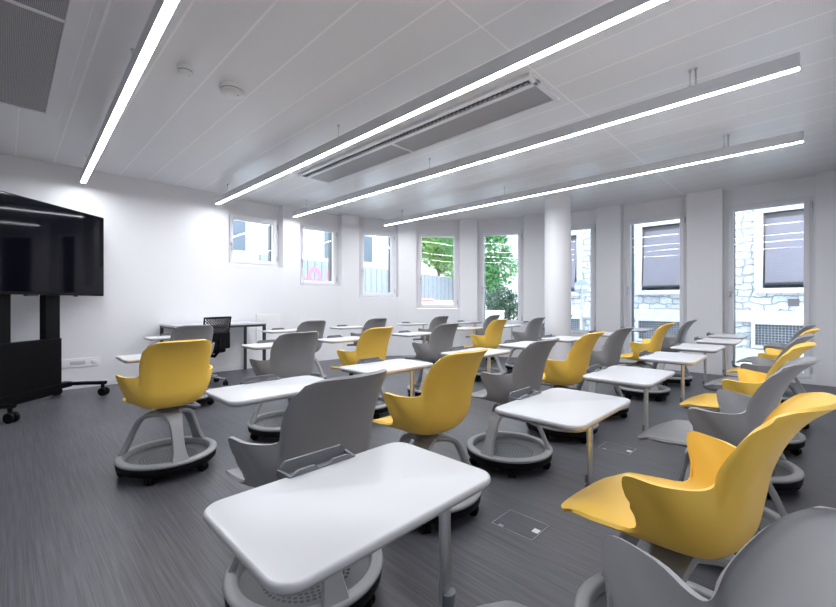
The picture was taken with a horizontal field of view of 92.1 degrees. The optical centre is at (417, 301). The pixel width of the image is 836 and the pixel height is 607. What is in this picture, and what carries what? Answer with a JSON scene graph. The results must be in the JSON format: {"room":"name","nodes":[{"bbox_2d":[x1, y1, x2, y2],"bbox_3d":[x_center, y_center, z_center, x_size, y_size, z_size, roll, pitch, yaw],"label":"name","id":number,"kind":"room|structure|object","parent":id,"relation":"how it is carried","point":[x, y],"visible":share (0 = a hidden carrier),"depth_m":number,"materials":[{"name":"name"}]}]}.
{"room":"classroom","nodes":[
{"label":"classroom","id":0,"kind":"room"},
{"bbox_2d":[0,153,282,381],"bbox_3d":[-4.662,-0.305,4.987,0.320,2.810,6.226,0,0,44],"label":"wall","id":1,"kind":"structure","parent":0,"point":[166,246],"depth_m":5.64,"materials":[{"name":"white paint"}]},
{"bbox_2d":[62,357,99,367],"bbox_3d":[-4.302,0.772,5.141,0.020,0.110,0.380,0,0,44],"label":"strip","id":2,"kind":"object","parent":1,"relation":"attached to","point":[91,361],"visible":0.9,"depth_m":5.14,"materials":[{"name":"white plastic"}]},
{"bbox_2d":[63,364,251,389],"bbox_3d":[-4.483,1.067,4.948,0.032,0.065,6.020,0,0,44],"label":"baseboard","id":3,"kind":"structure","parent":1,"relation":"attached to","point":[114,381],"depth_m":5.54,"materials":[{"name":"white paint"}]},
{"bbox_2d":[229,214,277,266],"bbox_3d":[-2.855,-1.038,6.930,0.851,0.815,0.263,0,0,-44],"label":"window","id":4,"kind":"structure","parent":1,"relation":"in","point":[272,261],"depth_m":6.96,"materials":[{"name":"white paint"}]},
{"bbox_2d":[256,314,279,342],"bbox_3d":[-2.569,0.482,6.908,0.026,0.555,0.420,0,0,44],"label":"wall panel","id":5,"kind":"object","parent":1,"relation":"attached to","point":[272,320],"visible":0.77,"depth_m":6.90,"materials":[{"name":"white paint"}]},
{"bbox_2d":[0,0,835,219],"bbox_3d":[-0.567,-1.770,4.116,7.640,0.120,10.900,0,0,44],"label":"ceiling","id":6,"kind":"structure","parent":0,"point":[306,69],"depth_m":3.35,"materials":[{"name":"paint"}]},
{"bbox_2d":[0,0,94,117],"bbox_3d":[-2.259,-1.695,2.281,3.420,0.030,0.590,0,0,44],"label":"ceiling vent","id":7,"kind":"object","parent":6,"relation":"in","point":[41,41],"visible":1,"depth_m":2.68,"materials":[{"name":"grey metal"}]},
{"bbox_2d":[80,0,179,182],"bbox_3d":[-1.925,-1.597,2.717,0.060,0.226,6.450,0,0,-44],"label":"lamp","id":8,"kind":"object","parent":6,"relation":"hanging from","point":[162,11],"visible":1,"depth_m":2.64,"materials":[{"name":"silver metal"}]},
{"bbox_2d":[177,63,193,78],"bbox_3d":[-1.698,-1.679,2.942,0.110,0.062,0.110,0,0,44],"label":"smoke detector","id":9,"kind":"object","parent":6,"relation":"attached to","point":[186,71],"visible":1,"depth_m":2.91,"materials":[{"name":"white plastic"}]},
{"bbox_2d":[219,82,244,98],"bbox_3d":[-1.482,-1.681,3.221,0.190,0.057,0.190,0,0,44],"label":"smoke detector","id":10,"kind":"object","parent":6,"relation":"attached to","point":[234,91],"visible":1,"depth_m":3.17,"materials":[{"name":"white plastic"}]},
{"bbox_2d":[297,72,559,183],"bbox_3d":[-0.209,-1.695,4.368,3.400,0.030,0.520,0,0,44],"label":"ceiling vent","id":11,"kind":"object","parent":6,"relation":"in","point":[523,94],"visible":1,"depth_m":3.88,"materials":[{"name":"grey metal"}]},
{"bbox_2d":[215,0,666,203],"bbox_3d":[-0.758,-1.597,3.884,6.410,0.226,0.056,0,0,44],"label":"lamp","id":12,"kind":"object","parent":6,"relation":"hanging from","point":[613,12],"visible":1,"depth_m":2.73,"materials":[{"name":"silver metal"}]},
{"bbox_2d":[293,52,799,216],"bbox_3d":[0.136,-1.597,4.800,6.410,0.226,0.056,0,0,44],"label":"lamp","id":13,"kind":"object","parent":6,"relation":"hanging from","point":[788,64],"visible":1,"depth_m":3.38,"materials":[{"name":"silver metal"}]},
{"bbox_2d":[384,131,803,225],"bbox_3d":[1.464,-1.597,5.781,5.880,0.226,0.056,0,0,44],"label":"lamp","id":14,"kind":"object","parent":6,"relation":"hanging from","point":[796,137],"visible":1,"depth_m":4.74,"materials":[{"name":"silver metal"}]},
{"bbox_2d":[0,355,835,606],"bbox_3d":[-0.567,1.160,4.116,7.640,0.120,10.900,0,0,44],"label":"floor","id":15,"kind":"structure","parent":0,"point":[74,532],"depth_m":2.18,"materials":[{"name":"grey carpet"}]},
{"bbox_2d":[0,294,109,423],"bbox_3d":[-4.006,0.240,4.214,0.690,1.720,1.160,0,0,0],"label":"trolley","id":16,"kind":"object","parent":15,"relation":"on","point":[30,370],"visible":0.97,"depth_m":4.29,"materials":[{"name":"black plastic"}]},
{"bbox_2d":[0,190,103,296],"bbox_3d":[-4.045,-0.565,4.258,0.097,1.010,1.750,0,0,0],"label":"television","id":17,"kind":"object","parent":16,"relation":"attached to","point":[46,248],"visible":1,"depth_m":4.36,"materials":[{"name":"black plastic"}]},
{"bbox_2d":[114,339,216,485],"bbox_3d":[-1.732,0.665,2.776,0.578,0.866,0.948,0,0,-36],"label":"chair","id":18,"kind":"object","parent":15,"relation":"on","point":[173,375],"visible":1,"depth_m":2.53,"materials":[{"name":"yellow plastic"}]},
{"bbox_2d":[125,442,207,464],"bbox_3d":[-1.652,1.022,2.667,0.480,0.024,0.480,0,0,42],"label":"tray","id":19,"kind":"object","parent":18,"relation":"on","point":[160,452],"depth_m":2.71,"materials":[{"name":"grey plastic"}]},
{"bbox_2d":[143,325,214,404],"bbox_3d":[-2.563,0.666,4.399,0.935,0.868,0.588,0,0,44],"label":"chair","id":20,"kind":"object","parent":15,"relation":"on","point":[186,332],"visible":0.23,"depth_m":4.16,"materials":[{"name":"grey plastic"}]},
{"bbox_2d":[159,321,265,369],"bbox_3d":[-2.982,0.705,5.907,0.740,0.790,1.230,0,0,44],"label":"desk","id":21,"kind":"object","parent":15,"relation":"on","point":[234,324],"visible":0.56,"depth_m":5.98,"materials":[{"name":"grey laminate"}]},
{"bbox_2d":[203,316,231,385],"bbox_3d":[-2.819,0.644,5.267,0.614,0.912,0.616,0,0,18],"label":"office chair","id":22,"kind":"object","parent":15,"relation":"on","point":[221,339],"visible":0.5,"depth_m":5.21,"materials":[{"name":"black plastic"}]},
{"bbox_2d":[241,331,318,439],"bbox_3d":[-1.195,0.666,3.513,0.578,0.868,0.963,0,0,-30],"label":"chair","id":23,"kind":"object","parent":15,"relation":"on","point":[292,354],"visible":0.52,"depth_m":3.21,"materials":[{"name":"grey plastic"}]},
{"bbox_2d":[257,339,274,342],"bbox_3d":[-1.444,0.384,3.868,0.050,0.036,0.188,0,0,44],"label":"tray","id":24,"kind":"object","parent":23,"relation":"on","point":[260,341],"depth_m":3.86,"materials":[{"name":"grey plastic"}]},
{"bbox_2d":[255,415,283,426],"bbox_3d":[-1.123,1.022,3.388,0.480,0.024,0.480,0,0,43],"label":"tray","id":25,"kind":"object","parent":23,"relation":"on","point":[266,420],"depth_m":3.44,"materials":[{"name":"grey plastic"}]},
{"bbox_2d":[261,320,325,378],"bbox_3d":[-1.617,0.665,5.398,0.925,0.866,0.630,0,0,44],"label":"chair","id":26,"kind":"object","parent":15,"relation":"on","point":[315,325],"visible":0.3,"depth_m":5.27,"materials":[{"name":"grey plastic"}]},
{"bbox_2d":[205,369,386,606],"bbox_3d":[-0.500,0.665,1.642,0.578,0.866,0.950,0,0,-35],"label":"chair","id":27,"kind":"object","parent":15,"relation":"on","point":[321,413],"visible":0.62,"depth_m":1.36,"materials":[{"name":"grey plastic"}]},
{"bbox_2d":[240,374,280,384],"bbox_3d":[-0.770,0.384,1.981,0.050,0.036,0.188,0,0,44],"label":"tray","id":28,"kind":"object","parent":27,"relation":"on","point":[271,377],"depth_m":1.98,"materials":[{"name":"grey plastic"}]},
{"bbox_2d":[238,556,369,606],"bbox_3d":[-0.422,1.022,1.529,0.480,0.024,0.480,0,0,40],"label":"tray","id":29,"kind":"object","parent":27,"relation":"on","point":[249,586],"depth_m":1.42,"materials":[{"name":"grey plastic"}]},
{"bbox_2d":[318,326,392,418],"bbox_3d":[-0.630,0.665,4.084,0.578,0.866,0.947,0,0,-36],"label":"chair","id":30,"kind":"object","parent":15,"relation":"on","point":[373,342],"visible":0.38,"depth_m":3.79,"materials":[{"name":"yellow plastic"}]},
{"bbox_2d":[327,335,342,337],"bbox_3d":[-0.906,0.384,4.419,0.050,0.036,0.188,0,0,44],"label":"tray","id":31,"kind":"object","parent":30,"relation":"on","point":[331,336],"depth_m":4.40,"materials":[{"name":"grey plastic"}]},
{"bbox_2d":[376,400,383,405],"bbox_3d":[-0.551,1.022,3.975,0.480,0.024,0.480,0,0,40],"label":"tray","id":32,"kind":"object","parent":30,"relation":"on","point":[379,402],"depth_m":4.07,"materials":[{"name":"grey plastic"}]},
{"bbox_2d":[329,318,386,375],"bbox_3d":[-0.870,0.665,6.163,0.925,0.866,0.610,0,0,44],"label":"chair","id":33,"kind":"object","parent":15,"relation":"on","point":[375,322],"visible":0.31,"depth_m":5.92,"materials":[{"name":"grey plastic"}]},
{"bbox_2d":[340,348,487,533],"bbox_3d":[-0.027,0.665,2.274,0.926,0.866,0.619,0,0,43],"label":"chair","id":34,"kind":"object","parent":15,"relation":"on","point":[444,401],"visible":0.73,"depth_m":1.99,"materials":[{"name":"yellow plastic"}]},
{"bbox_2d":[357,357,383,363],"bbox_3d":[-0.304,0.384,2.616,0.050,0.036,0.188,0,0,44],"label":"tray","id":35,"kind":"object","parent":34,"relation":"on","point":[375,359],"depth_m":2.61,"materials":[{"name":"grey plastic"}]},
{"bbox_2d":[397,316,448,360],"bbox_3d":[0.123,0.665,7.109,0.925,0.866,0.610,0,0,44],"label":"chair","id":36,"kind":"object","parent":15,"relation":"on","point":[438,320],"visible":0.3,"depth_m":6.84,"materials":[{"name":"grey plastic"}]},
{"bbox_2d":[391,323,458,396],"bbox_3d":[0.087,0.666,4.796,0.578,0.868,0.960,0,0,-32],"label":"chair","id":37,"kind":"object","parent":15,"relation":"on","point":[441,338],"visible":0.66,"depth_m":4.50,"materials":[{"name":"grey plastic"}]},
{"bbox_2d":[454,315,499,361],"bbox_3d":[1.136,0.665,7.646,0.925,0.866,0.610,0,0,44],"label":"chair","id":38,"kind":"object","parent":15,"relation":"on","point":[489,319],"visible":0.27,"depth_m":7.32,"materials":[{"name":"grey plastic"}]},
{"bbox_2d":[457,319,507,378],"bbox_3d":[0.875,0.665,5.861,0.925,0.866,0.610,0,0,44],"label":"chair","id":39,"kind":"object","parent":15,"relation":"on","point":[493,333],"visible":0.63,"depth_m":5.59,"materials":[{"name":"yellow plastic"}]},
{"bbox_2d":[477,370,499,372],"bbox_3d":[0.955,1.022,5.761,0.480,0.024,0.480,0,0,44],"label":"tray","id":40,"kind":"object","parent":39,"relation":"on","point":[479,371],"depth_m":5.91,"materials":[{"name":"grey plastic"}]},
{"bbox_2d":[441,338,559,477],"bbox_3d":[0.562,0.665,2.920,0.593,0.866,0.986,0,0,-26],"label":"chair","id":41,"kind":"object","parent":15,"relation":"on","point":[513,452],"visible":0.81,"depth_m":2.61,"materials":[{"name":"grey plastic"}]},
{"bbox_2d":[450,346,468,350],"bbox_3d":[0.339,0.384,3.288,0.050,0.036,0.188,0,0,44],"label":"tray","id":42,"kind":"object","parent":41,"relation":"on","point":[459,348],"depth_m":3.28,"materials":[{"name":"grey plastic"}]},
{"bbox_2d":[474,437,543,457],"bbox_3d":[0.624,1.022,2.773,0.480,0.024,0.480,0,0,42],"label":"tray","id":43,"kind":"object","parent":41,"relation":"on","point":[509,447],"depth_m":2.84,"materials":[{"name":"grey plastic"}]},
{"bbox_2d":[203,442,835,606],"bbox_3d":[0.103,0.666,0.659,0.974,0.868,0.587,0,0,44],"label":"chair","id":44,"kind":"object","parent":15,"relation":"on","point":[329,509],"visible":1,"depth_m":0.71,"materials":[{"name":"grey plastic"}]},
{"bbox_2d":[277,444,354,479],"bbox_3d":[-0.238,0.384,0.966,0.050,0.036,0.188,0,0,44],"label":"tray","id":45,"kind":"object","parent":44,"relation":"on","point":[298,467],"depth_m":0.96,"materials":[{"name":"grey plastic"}]},
{"bbox_2d":[491,509,549,540],"bbox_3d":[0.506,1.098,1.993,0.220,0.003,0.176,0,0,44],"label":"box","id":46,"kind":"object","parent":15,"relation":"on","point":[524,526],"visible":1,"depth_m":1.99,"materials":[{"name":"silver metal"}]},
{"bbox_2d":[503,317,545,372],"bbox_3d":[1.591,0.665,6.466,0.926,0.866,0.619,0,0,43],"label":"chair","id":47,"kind":"object","parent":15,"relation":"on","point":[531,333],"visible":0.36,"depth_m":6.18,"materials":[{"name":"grey plastic"}]},
{"bbox_2d":[521,315,572,340],"bbox_3d":[2.349,0.665,7.343,0.925,0.866,0.610,0,0,44],"label":"chair","id":48,"kind":"object","parent":15,"relation":"on","point":[524,322],"visible":0.11,"depth_m":7.63,"materials":[{"name":"grey plastic"}]},
{"bbox_2d":[499,331,604,442],"bbox_3d":[1.133,0.665,3.516,0.589,0.866,0.980,0,0,-26],"label":"chair","id":49,"kind":"object","parent":15,"relation":"on","point":[557,374],"visible":0.65,"depth_m":3.16,"materials":[{"name":"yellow plastic"}]},
{"bbox_2d":[504,339,518,343],"bbox_3d":[0.904,0.384,3.882,0.050,0.036,0.188,0,0,44],"label":"tray","id":50,"kind":"object","parent":49,"relation":"on","point":[506,341],"depth_m":3.86,"materials":[{"name":"grey plastic"}]},
{"bbox_2d":[545,194,570,360],"bbox_3d":[2.288,-0.305,6.598,0.426,2.810,0.426,0,0,44],"label":"column","id":51,"kind":"structure","parent":15,"relation":"on","point":[557,207],"depth_m":6.42,"materials":[{"name":"white paint"}]},
{"bbox_2d":[541,327,634,417],"bbox_3d":[1.700,0.665,4.129,0.587,0.866,0.990,0,0,-25],"label":"chair","id":52,"kind":"object","parent":15,"relation":"on","point":[609,355],"visible":0.34,"depth_m":3.77,"materials":[{"name":"grey plastic"}]},
{"bbox_2d":[597,442,635,454],"bbox_3d":[1.494,1.098,3.027,0.220,0.003,0.176,0,0,44],"label":"box","id":53,"kind":"object","parent":15,"relation":"on","point":[608,446],"visible":1,"depth_m":3.02,"materials":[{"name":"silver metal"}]},
{"bbox_2d":[588,323,675,401],"bbox_3d":[2.522,0.665,4.808,0.578,0.866,0.948,0,0,-36],"label":"chair","id":54,"kind":"object","parent":15,"relation":"on","point":[654,344],"visible":0.62,"depth_m":4.50,"materials":[{"name":"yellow plastic"}]},
{"bbox_2d":[622,386,663,389],"bbox_3d":[2.602,1.022,4.699,0.480,0.024,0.480,0,0,42],"label":"tray","id":55,"kind":"object","parent":54,"relation":"on","point":[659,387],"depth_m":4.72,"materials":[{"name":"grey plastic"}]},
{"bbox_2d":[620,320,696,385],"bbox_3d":[3.293,0.666,5.568,0.578,0.868,0.944,0,0,-39],"label":"chair","id":56,"kind":"object","parent":15,"relation":"on","point":[680,337],"visible":0.45,"depth_m":5.26,"materials":[{"name":"grey plastic"}]},
{"bbox_2d":[495,387,835,606],"bbox_3d":[0.703,0.665,1.319,0.625,0.866,0.939,0,0,-41],"label":"chair","id":57,"kind":"object","parent":15,"relation":"on","point":[707,517],"visible":0.91,"depth_m":1.06,"materials":[{"name":"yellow plastic"}]},
{"bbox_2d":[508,387,540,401],"bbox_3d":[0.447,0.384,1.674,0.050,0.036,0.188,0,0,44],"label":"tray","id":58,"kind":"object","parent":57,"relation":"on","point":[523,394],"depth_m":1.66,"materials":[{"name":"grey plastic"}]},
{"bbox_2d":[592,591,606,606],"bbox_3d":[0.774,1.022,1.201,0.480,0.024,0.480,0,0,-41],"label":"tray","id":59,"kind":"object","parent":57,"relation":"on","point":[599,600],"depth_m":1.37,"materials":[{"name":"grey plastic"}]},
{"bbox_2d":[583,357,818,554],"bbox_3d":[1.306,0.665,1.975,0.596,0.866,0.933,0,0,-43],"label":"chair","id":60,"kind":"object","parent":15,"relation":"on","point":[740,414],"visible":0.52,"depth_m":1.81,"materials":[{"name":"grey plastic"}]},
{"bbox_2d":[587,364,607,372],"bbox_3d":[1.033,0.384,2.317,0.050,0.036,0.188,0,0,44],"label":"tray","id":61,"kind":"object","parent":60,"relation":"on","point":[596,368],"depth_m":2.30,"materials":[{"name":"grey plastic"}]},
{"bbox_2d":[752,516,772,537],"bbox_3d":[1.388,1.022,1.873,0.480,0.024,0.480,0,0,-43],"label":"tray","id":62,"kind":"object","parent":60,"relation":"on","point":[765,521],"depth_m":1.85,"materials":[{"name":"grey plastic"}]},
{"bbox_2d":[639,342,816,498],"bbox_3d":[1.939,0.665,2.644,0.588,0.866,0.984,0,0,-26],"label":"chair","id":63,"kind":"object","parent":15,"relation":"on","point":[786,476],"visible":0.44,"depth_m":2.47,"materials":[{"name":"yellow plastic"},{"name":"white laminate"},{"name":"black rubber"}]},
{"bbox_2d":[639,350,653,356],"bbox_3d":[1.710,0.384,3.012,0.050,0.036,0.188,0,0,44],"label":"tray","id":64,"kind":"object","parent":63,"relation":"on","point":[642,353],"depth_m":2.98,"materials":[{"name":"grey plastic"}]},
{"bbox_2d":[771,464,791,476],"bbox_3d":[2.002,1.022,2.503,0.480,0.024,0.480,0,0,-44],"label":"tray","id":65,"kind":"object","parent":63,"relation":"on","point":[779,470],"depth_m":2.42,"materials":[{"name":"grey plastic"}]},
{"bbox_2d":[670,334,815,455],"bbox_3d":[2.545,0.665,3.276,0.590,0.866,1.004,0,0,-22],"label":"chair","id":66,"kind":"object","parent":15,"relation":"on","point":[759,364],"visible":0.34,"depth_m":3.24,"materials":[{"name":"yellow plastic"},{"name":"grey plastic"},{"name":"black rubber"}]},
{"bbox_2d":[670,342,680,346],"bbox_3d":[2.332,0.384,3.649,0.050,0.036,0.188,0,0,44],"label":"tray","id":67,"kind":"object","parent":66,"relation":"on","point":[672,344],"depth_m":3.62,"materials":[{"name":"grey plastic"}]},
{"bbox_2d":[694,328,819,428],"bbox_3d":[3.172,0.665,3.858,0.588,0.866,0.984,0,0,-26],"label":"chair","id":68,"kind":"object","parent":15,"relation":"on","point":[771,353],"visible":0.2,"depth_m":3.90,"materials":[{"name":"grey plastic"},{"name":"white laminate"},{"name":"black rubber"}]},
{"bbox_2d":[706,324,815,402],"bbox_3d":[3.759,0.666,4.476,0.578,0.868,0.956,0,0,-34],"label":"chair","id":69,"kind":"object","parent":15,"relation":"on","point":[787,394],"visible":0.21,"depth_m":4.42,"materials":[{"name":"yellow plastic"},{"name":"grey plastic"},{"name":"black rubber"}]},
{"bbox_2d":[782,393,793,397],"bbox_3d":[3.836,1.022,4.361,0.480,0.024,0.480,0,0,-44],"label":"tray","id":70,"kind":"object","parent":69,"relation":"on","point":[788,395],"depth_m":4.39,"materials":[{"name":"grey plastic"}]},
{"bbox_2d":[279,204,622,364],"bbox_3d":[0.586,-0.305,7.834,6.339,2.810,1.518,0,0,0],"label":"wall","id":71,"kind":"structure","parent":0,"point":[341,304],"depth_m":7.90,"materials":[{"name":"white paint"}]},
{"bbox_2d":[300,224,336,285],"bbox_3d":[-1.939,-0.882,7.731,0.786,1.125,0.263,0,0,-40],"label":"window","id":72,"kind":"structure","parent":71,"relation":"in","point":[332,232],"depth_m":7.86,"materials":[{"name":"white paint"}]},
{"bbox_2d":[359,231,394,296],"bbox_3d":[-0.857,-0.777,8.352,0.741,1.335,0.263,0,0,-20],"label":"window","id":73,"kind":"structure","parent":71,"relation":"in","point":[391,236],"depth_m":8.31,"materials":[{"name":"white paint"}]},
{"bbox_2d":[418,233,457,307],"bbox_3d":[0.417,-0.657,8.507,0.836,1.575,0.263,0,0,0],"label":"window","id":74,"kind":"structure","parent":71,"relation":"in","point":[420,235],"depth_m":8.42,"materials":[{"name":"white paint"}]},
{"bbox_2d":[480,230,521,323],"bbox_3d":[1.709,-0.497,8.286,0.848,1.895,0.263,0,0,16],"label":"window","id":75,"kind":"structure","parent":71,"relation":"in","point":[516,232],"depth_m":8.23,"materials":[{"name":"white paint"}]},
{"bbox_2d":[571,224,595,334],"bbox_3d":[2.951,-0.417,7.703,0.841,2.055,0.263,0,0,32],"label":"window","id":76,"kind":"structure","parent":71,"relation":"in","point":[592,227],"depth_m":7.43,"materials":[{"name":"white paint"}]},
{"bbox_2d":[620,170,835,386],"bbox_3d":[4.623,-0.305,6.205,2.730,2.810,0.300,0,0,44],"label":"wall","id":77,"kind":"structure","parent":0,"point":[706,211],"depth_m":6.08,"materials":[{"name":"white paint"}]},
{"bbox_2d":[625,212,685,352],"bbox_3d":[4.042,-0.242,6.861,0.911,2.405,0.263,0,0,44],"label":"window","id":78,"kind":"structure","parent":77,"relation":"in","point":[629,224],"depth_m":7.07,"materials":[{"name":"white paint"}]},
{"bbox_2d":[727,196,812,378],"bbox_3d":[5.076,-0.198,5.852,0.932,2.495,0.263,0,0,44],"label":"window","id":79,"kind":"structure","parent":77,"relation":"in","point":[808,203],"depth_m":5.81,"materials":[{"name":"white paint"}]},
{"label":"outside","id":80,"kind":"structure","parent":0,"visible":0},
{"bbox_2d":[418,300,803,371],"bbox_3d":[1.853,0.520,21.945,44.000,1.420,46.000,0,0,44],"label":"ground","id":81,"kind":"structure","parent":80,"point":[434,301],"depth_m":16.73,"materials":[{"name":"grey concrete"}]},
{"bbox_2d":[229,220,387,269],"bbox_3d":[-6.541,-3.050,17.352,7.000,6.900,9.900,0,0,44],"label":"house","id":82,"kind":"structure","parent":81,"relation":"on","point":[250,240],"depth_m":15.65,"materials":[{"name":"white paint"}]},
{"bbox_2d":[259,254,487,299],"bbox_3d":[-0.503,-0.630,16.769,0.156,1.660,12.500,0,0,44],"label":"fence","id":83,"kind":"object","parent":81,"relation":"on","point":[434,287],"visible":0.27,"depth_m":15.65,"materials":[{"name":"grey metal"}]},
{"bbox_2d":[422,299,432,301],"bbox_3d":[-0.657,0.030,15.731,0.126,0.340,3.600,0,0,44],"label":"barrier","id":84,"kind":"object","parent":81,"relation":"on","point":[423,300],"visible":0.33,"depth_m":16.73,"materials":[{"name":"white plastic"}]},
{"bbox_2d":[422,237,452,277],"bbox_3d":[1.063,-2.550,21.113,2.335,4.925,5.056,0,0,44],"label":"leafy tree","id":85,"kind":"object","parent":81,"relation":"on","point":[431,251],"visible":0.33,"depth_m":20.65,"materials":[{"name":"green plant"}]},
{"bbox_2d":[422,235,517,298],"bbox_3d":[5.448,-2.600,30.529,9.800,5.800,6.000,0,0,-6],"label":"house","id":86,"kind":"structure","parent":81,"relation":"on","point":[513,239],"depth_m":28.16,"materials":[{"name":"stone"}]},
{"bbox_2d":[439,235,517,298],"bbox_3d":[2.752,-2.477,18.268,3.874,5.607,2.110,0,0,-12],"label":"leafy tree","id":87,"kind":"object","parent":81,"relation":"on","point":[492,275],"visible":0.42,"depth_m":17.90,"materials":[{"name":"green plant"}]},
{"bbox_2d":[485,310,504,318],"bbox_3d":[2.122,0.606,11.553,0.700,0.730,0.440,0,0,16],"label":"box","id":88,"kind":"object","parent":81,"relation":"on","point":[487,312],"visible":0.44,"depth_m":11.36,"materials":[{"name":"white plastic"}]},
{"bbox_2d":[485,285,517,319],"bbox_3d":[2.850,0.197,13.579,1.682,1.560,1.009,0,0,-11],"label":"bush","id":89,"kind":"object","parent":81,"relation":"on","point":[509,308],"visible":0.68,"depth_m":13.37,"materials":[{"name":"green plant"}]},
{"bbox_2d":[574,280,588,329],"bbox_3d":[3.776,0.301,9.292,0.340,1.630,0.055,0,0,-1],"label":"street sign","id":90,"kind":"object","parent":81,"relation":"on","point":[581,287],"visible":0.9,"depth_m":9.30,"materials":[{"name":"grey metal"}]},
{"bbox_2d":[571,203,803,358],"bbox_3d":[7.047,-2.000,8.116,10.250,6.800,0.740,0,0,44],"label":"stone house","id":91,"kind":"structure","parent":81,"relation":"on","point":[769,241],"depth_m":8.21,"materials":[{"name":"grey stone"}]},
{"bbox_2d":[571,239,575,287],"bbox_3d":[3.801,-1.015,10.947,0.990,1.290,0.178,0,0,44],"label":"roller shutter","id":92,"kind":"object","parent":91,"relation":"hanging from","point":[573,241],"depth_m":10.64,"materials":[{"name":"grey fabric"}]},
{"bbox_2d":[643,228,679,285],"bbox_3d":[5.680,-1.015,9.113,1.040,1.290,0.178,0,0,44],"label":"roller shutter","id":93,"kind":"object","parent":91,"relation":"hanging from","point":[661,246],"depth_m":9.21,"materials":[{"name":"grey fabric"}]},
{"bbox_2d":[765,214,803,282],"bbox_3d":[7.243,-1.015,7.587,1.070,1.290,0.178,0,0,44],"label":"roller shutter","id":94,"kind":"object","parent":91,"relation":"hanging from","point":[784,234],"depth_m":7.76,"materials":[{"name":"grey fabric"}]},
{"bbox_2d":[788,299,798,305],"bbox_3d":[7.155,0.010,7.675,0.160,0.140,0.020,0,0,44],"label":"wall vent","id":95,"kind":"object","parent":91,"relation":"attached to","point":[791,302],"depth_m":7.67,"materials":[{"name":"grey"}]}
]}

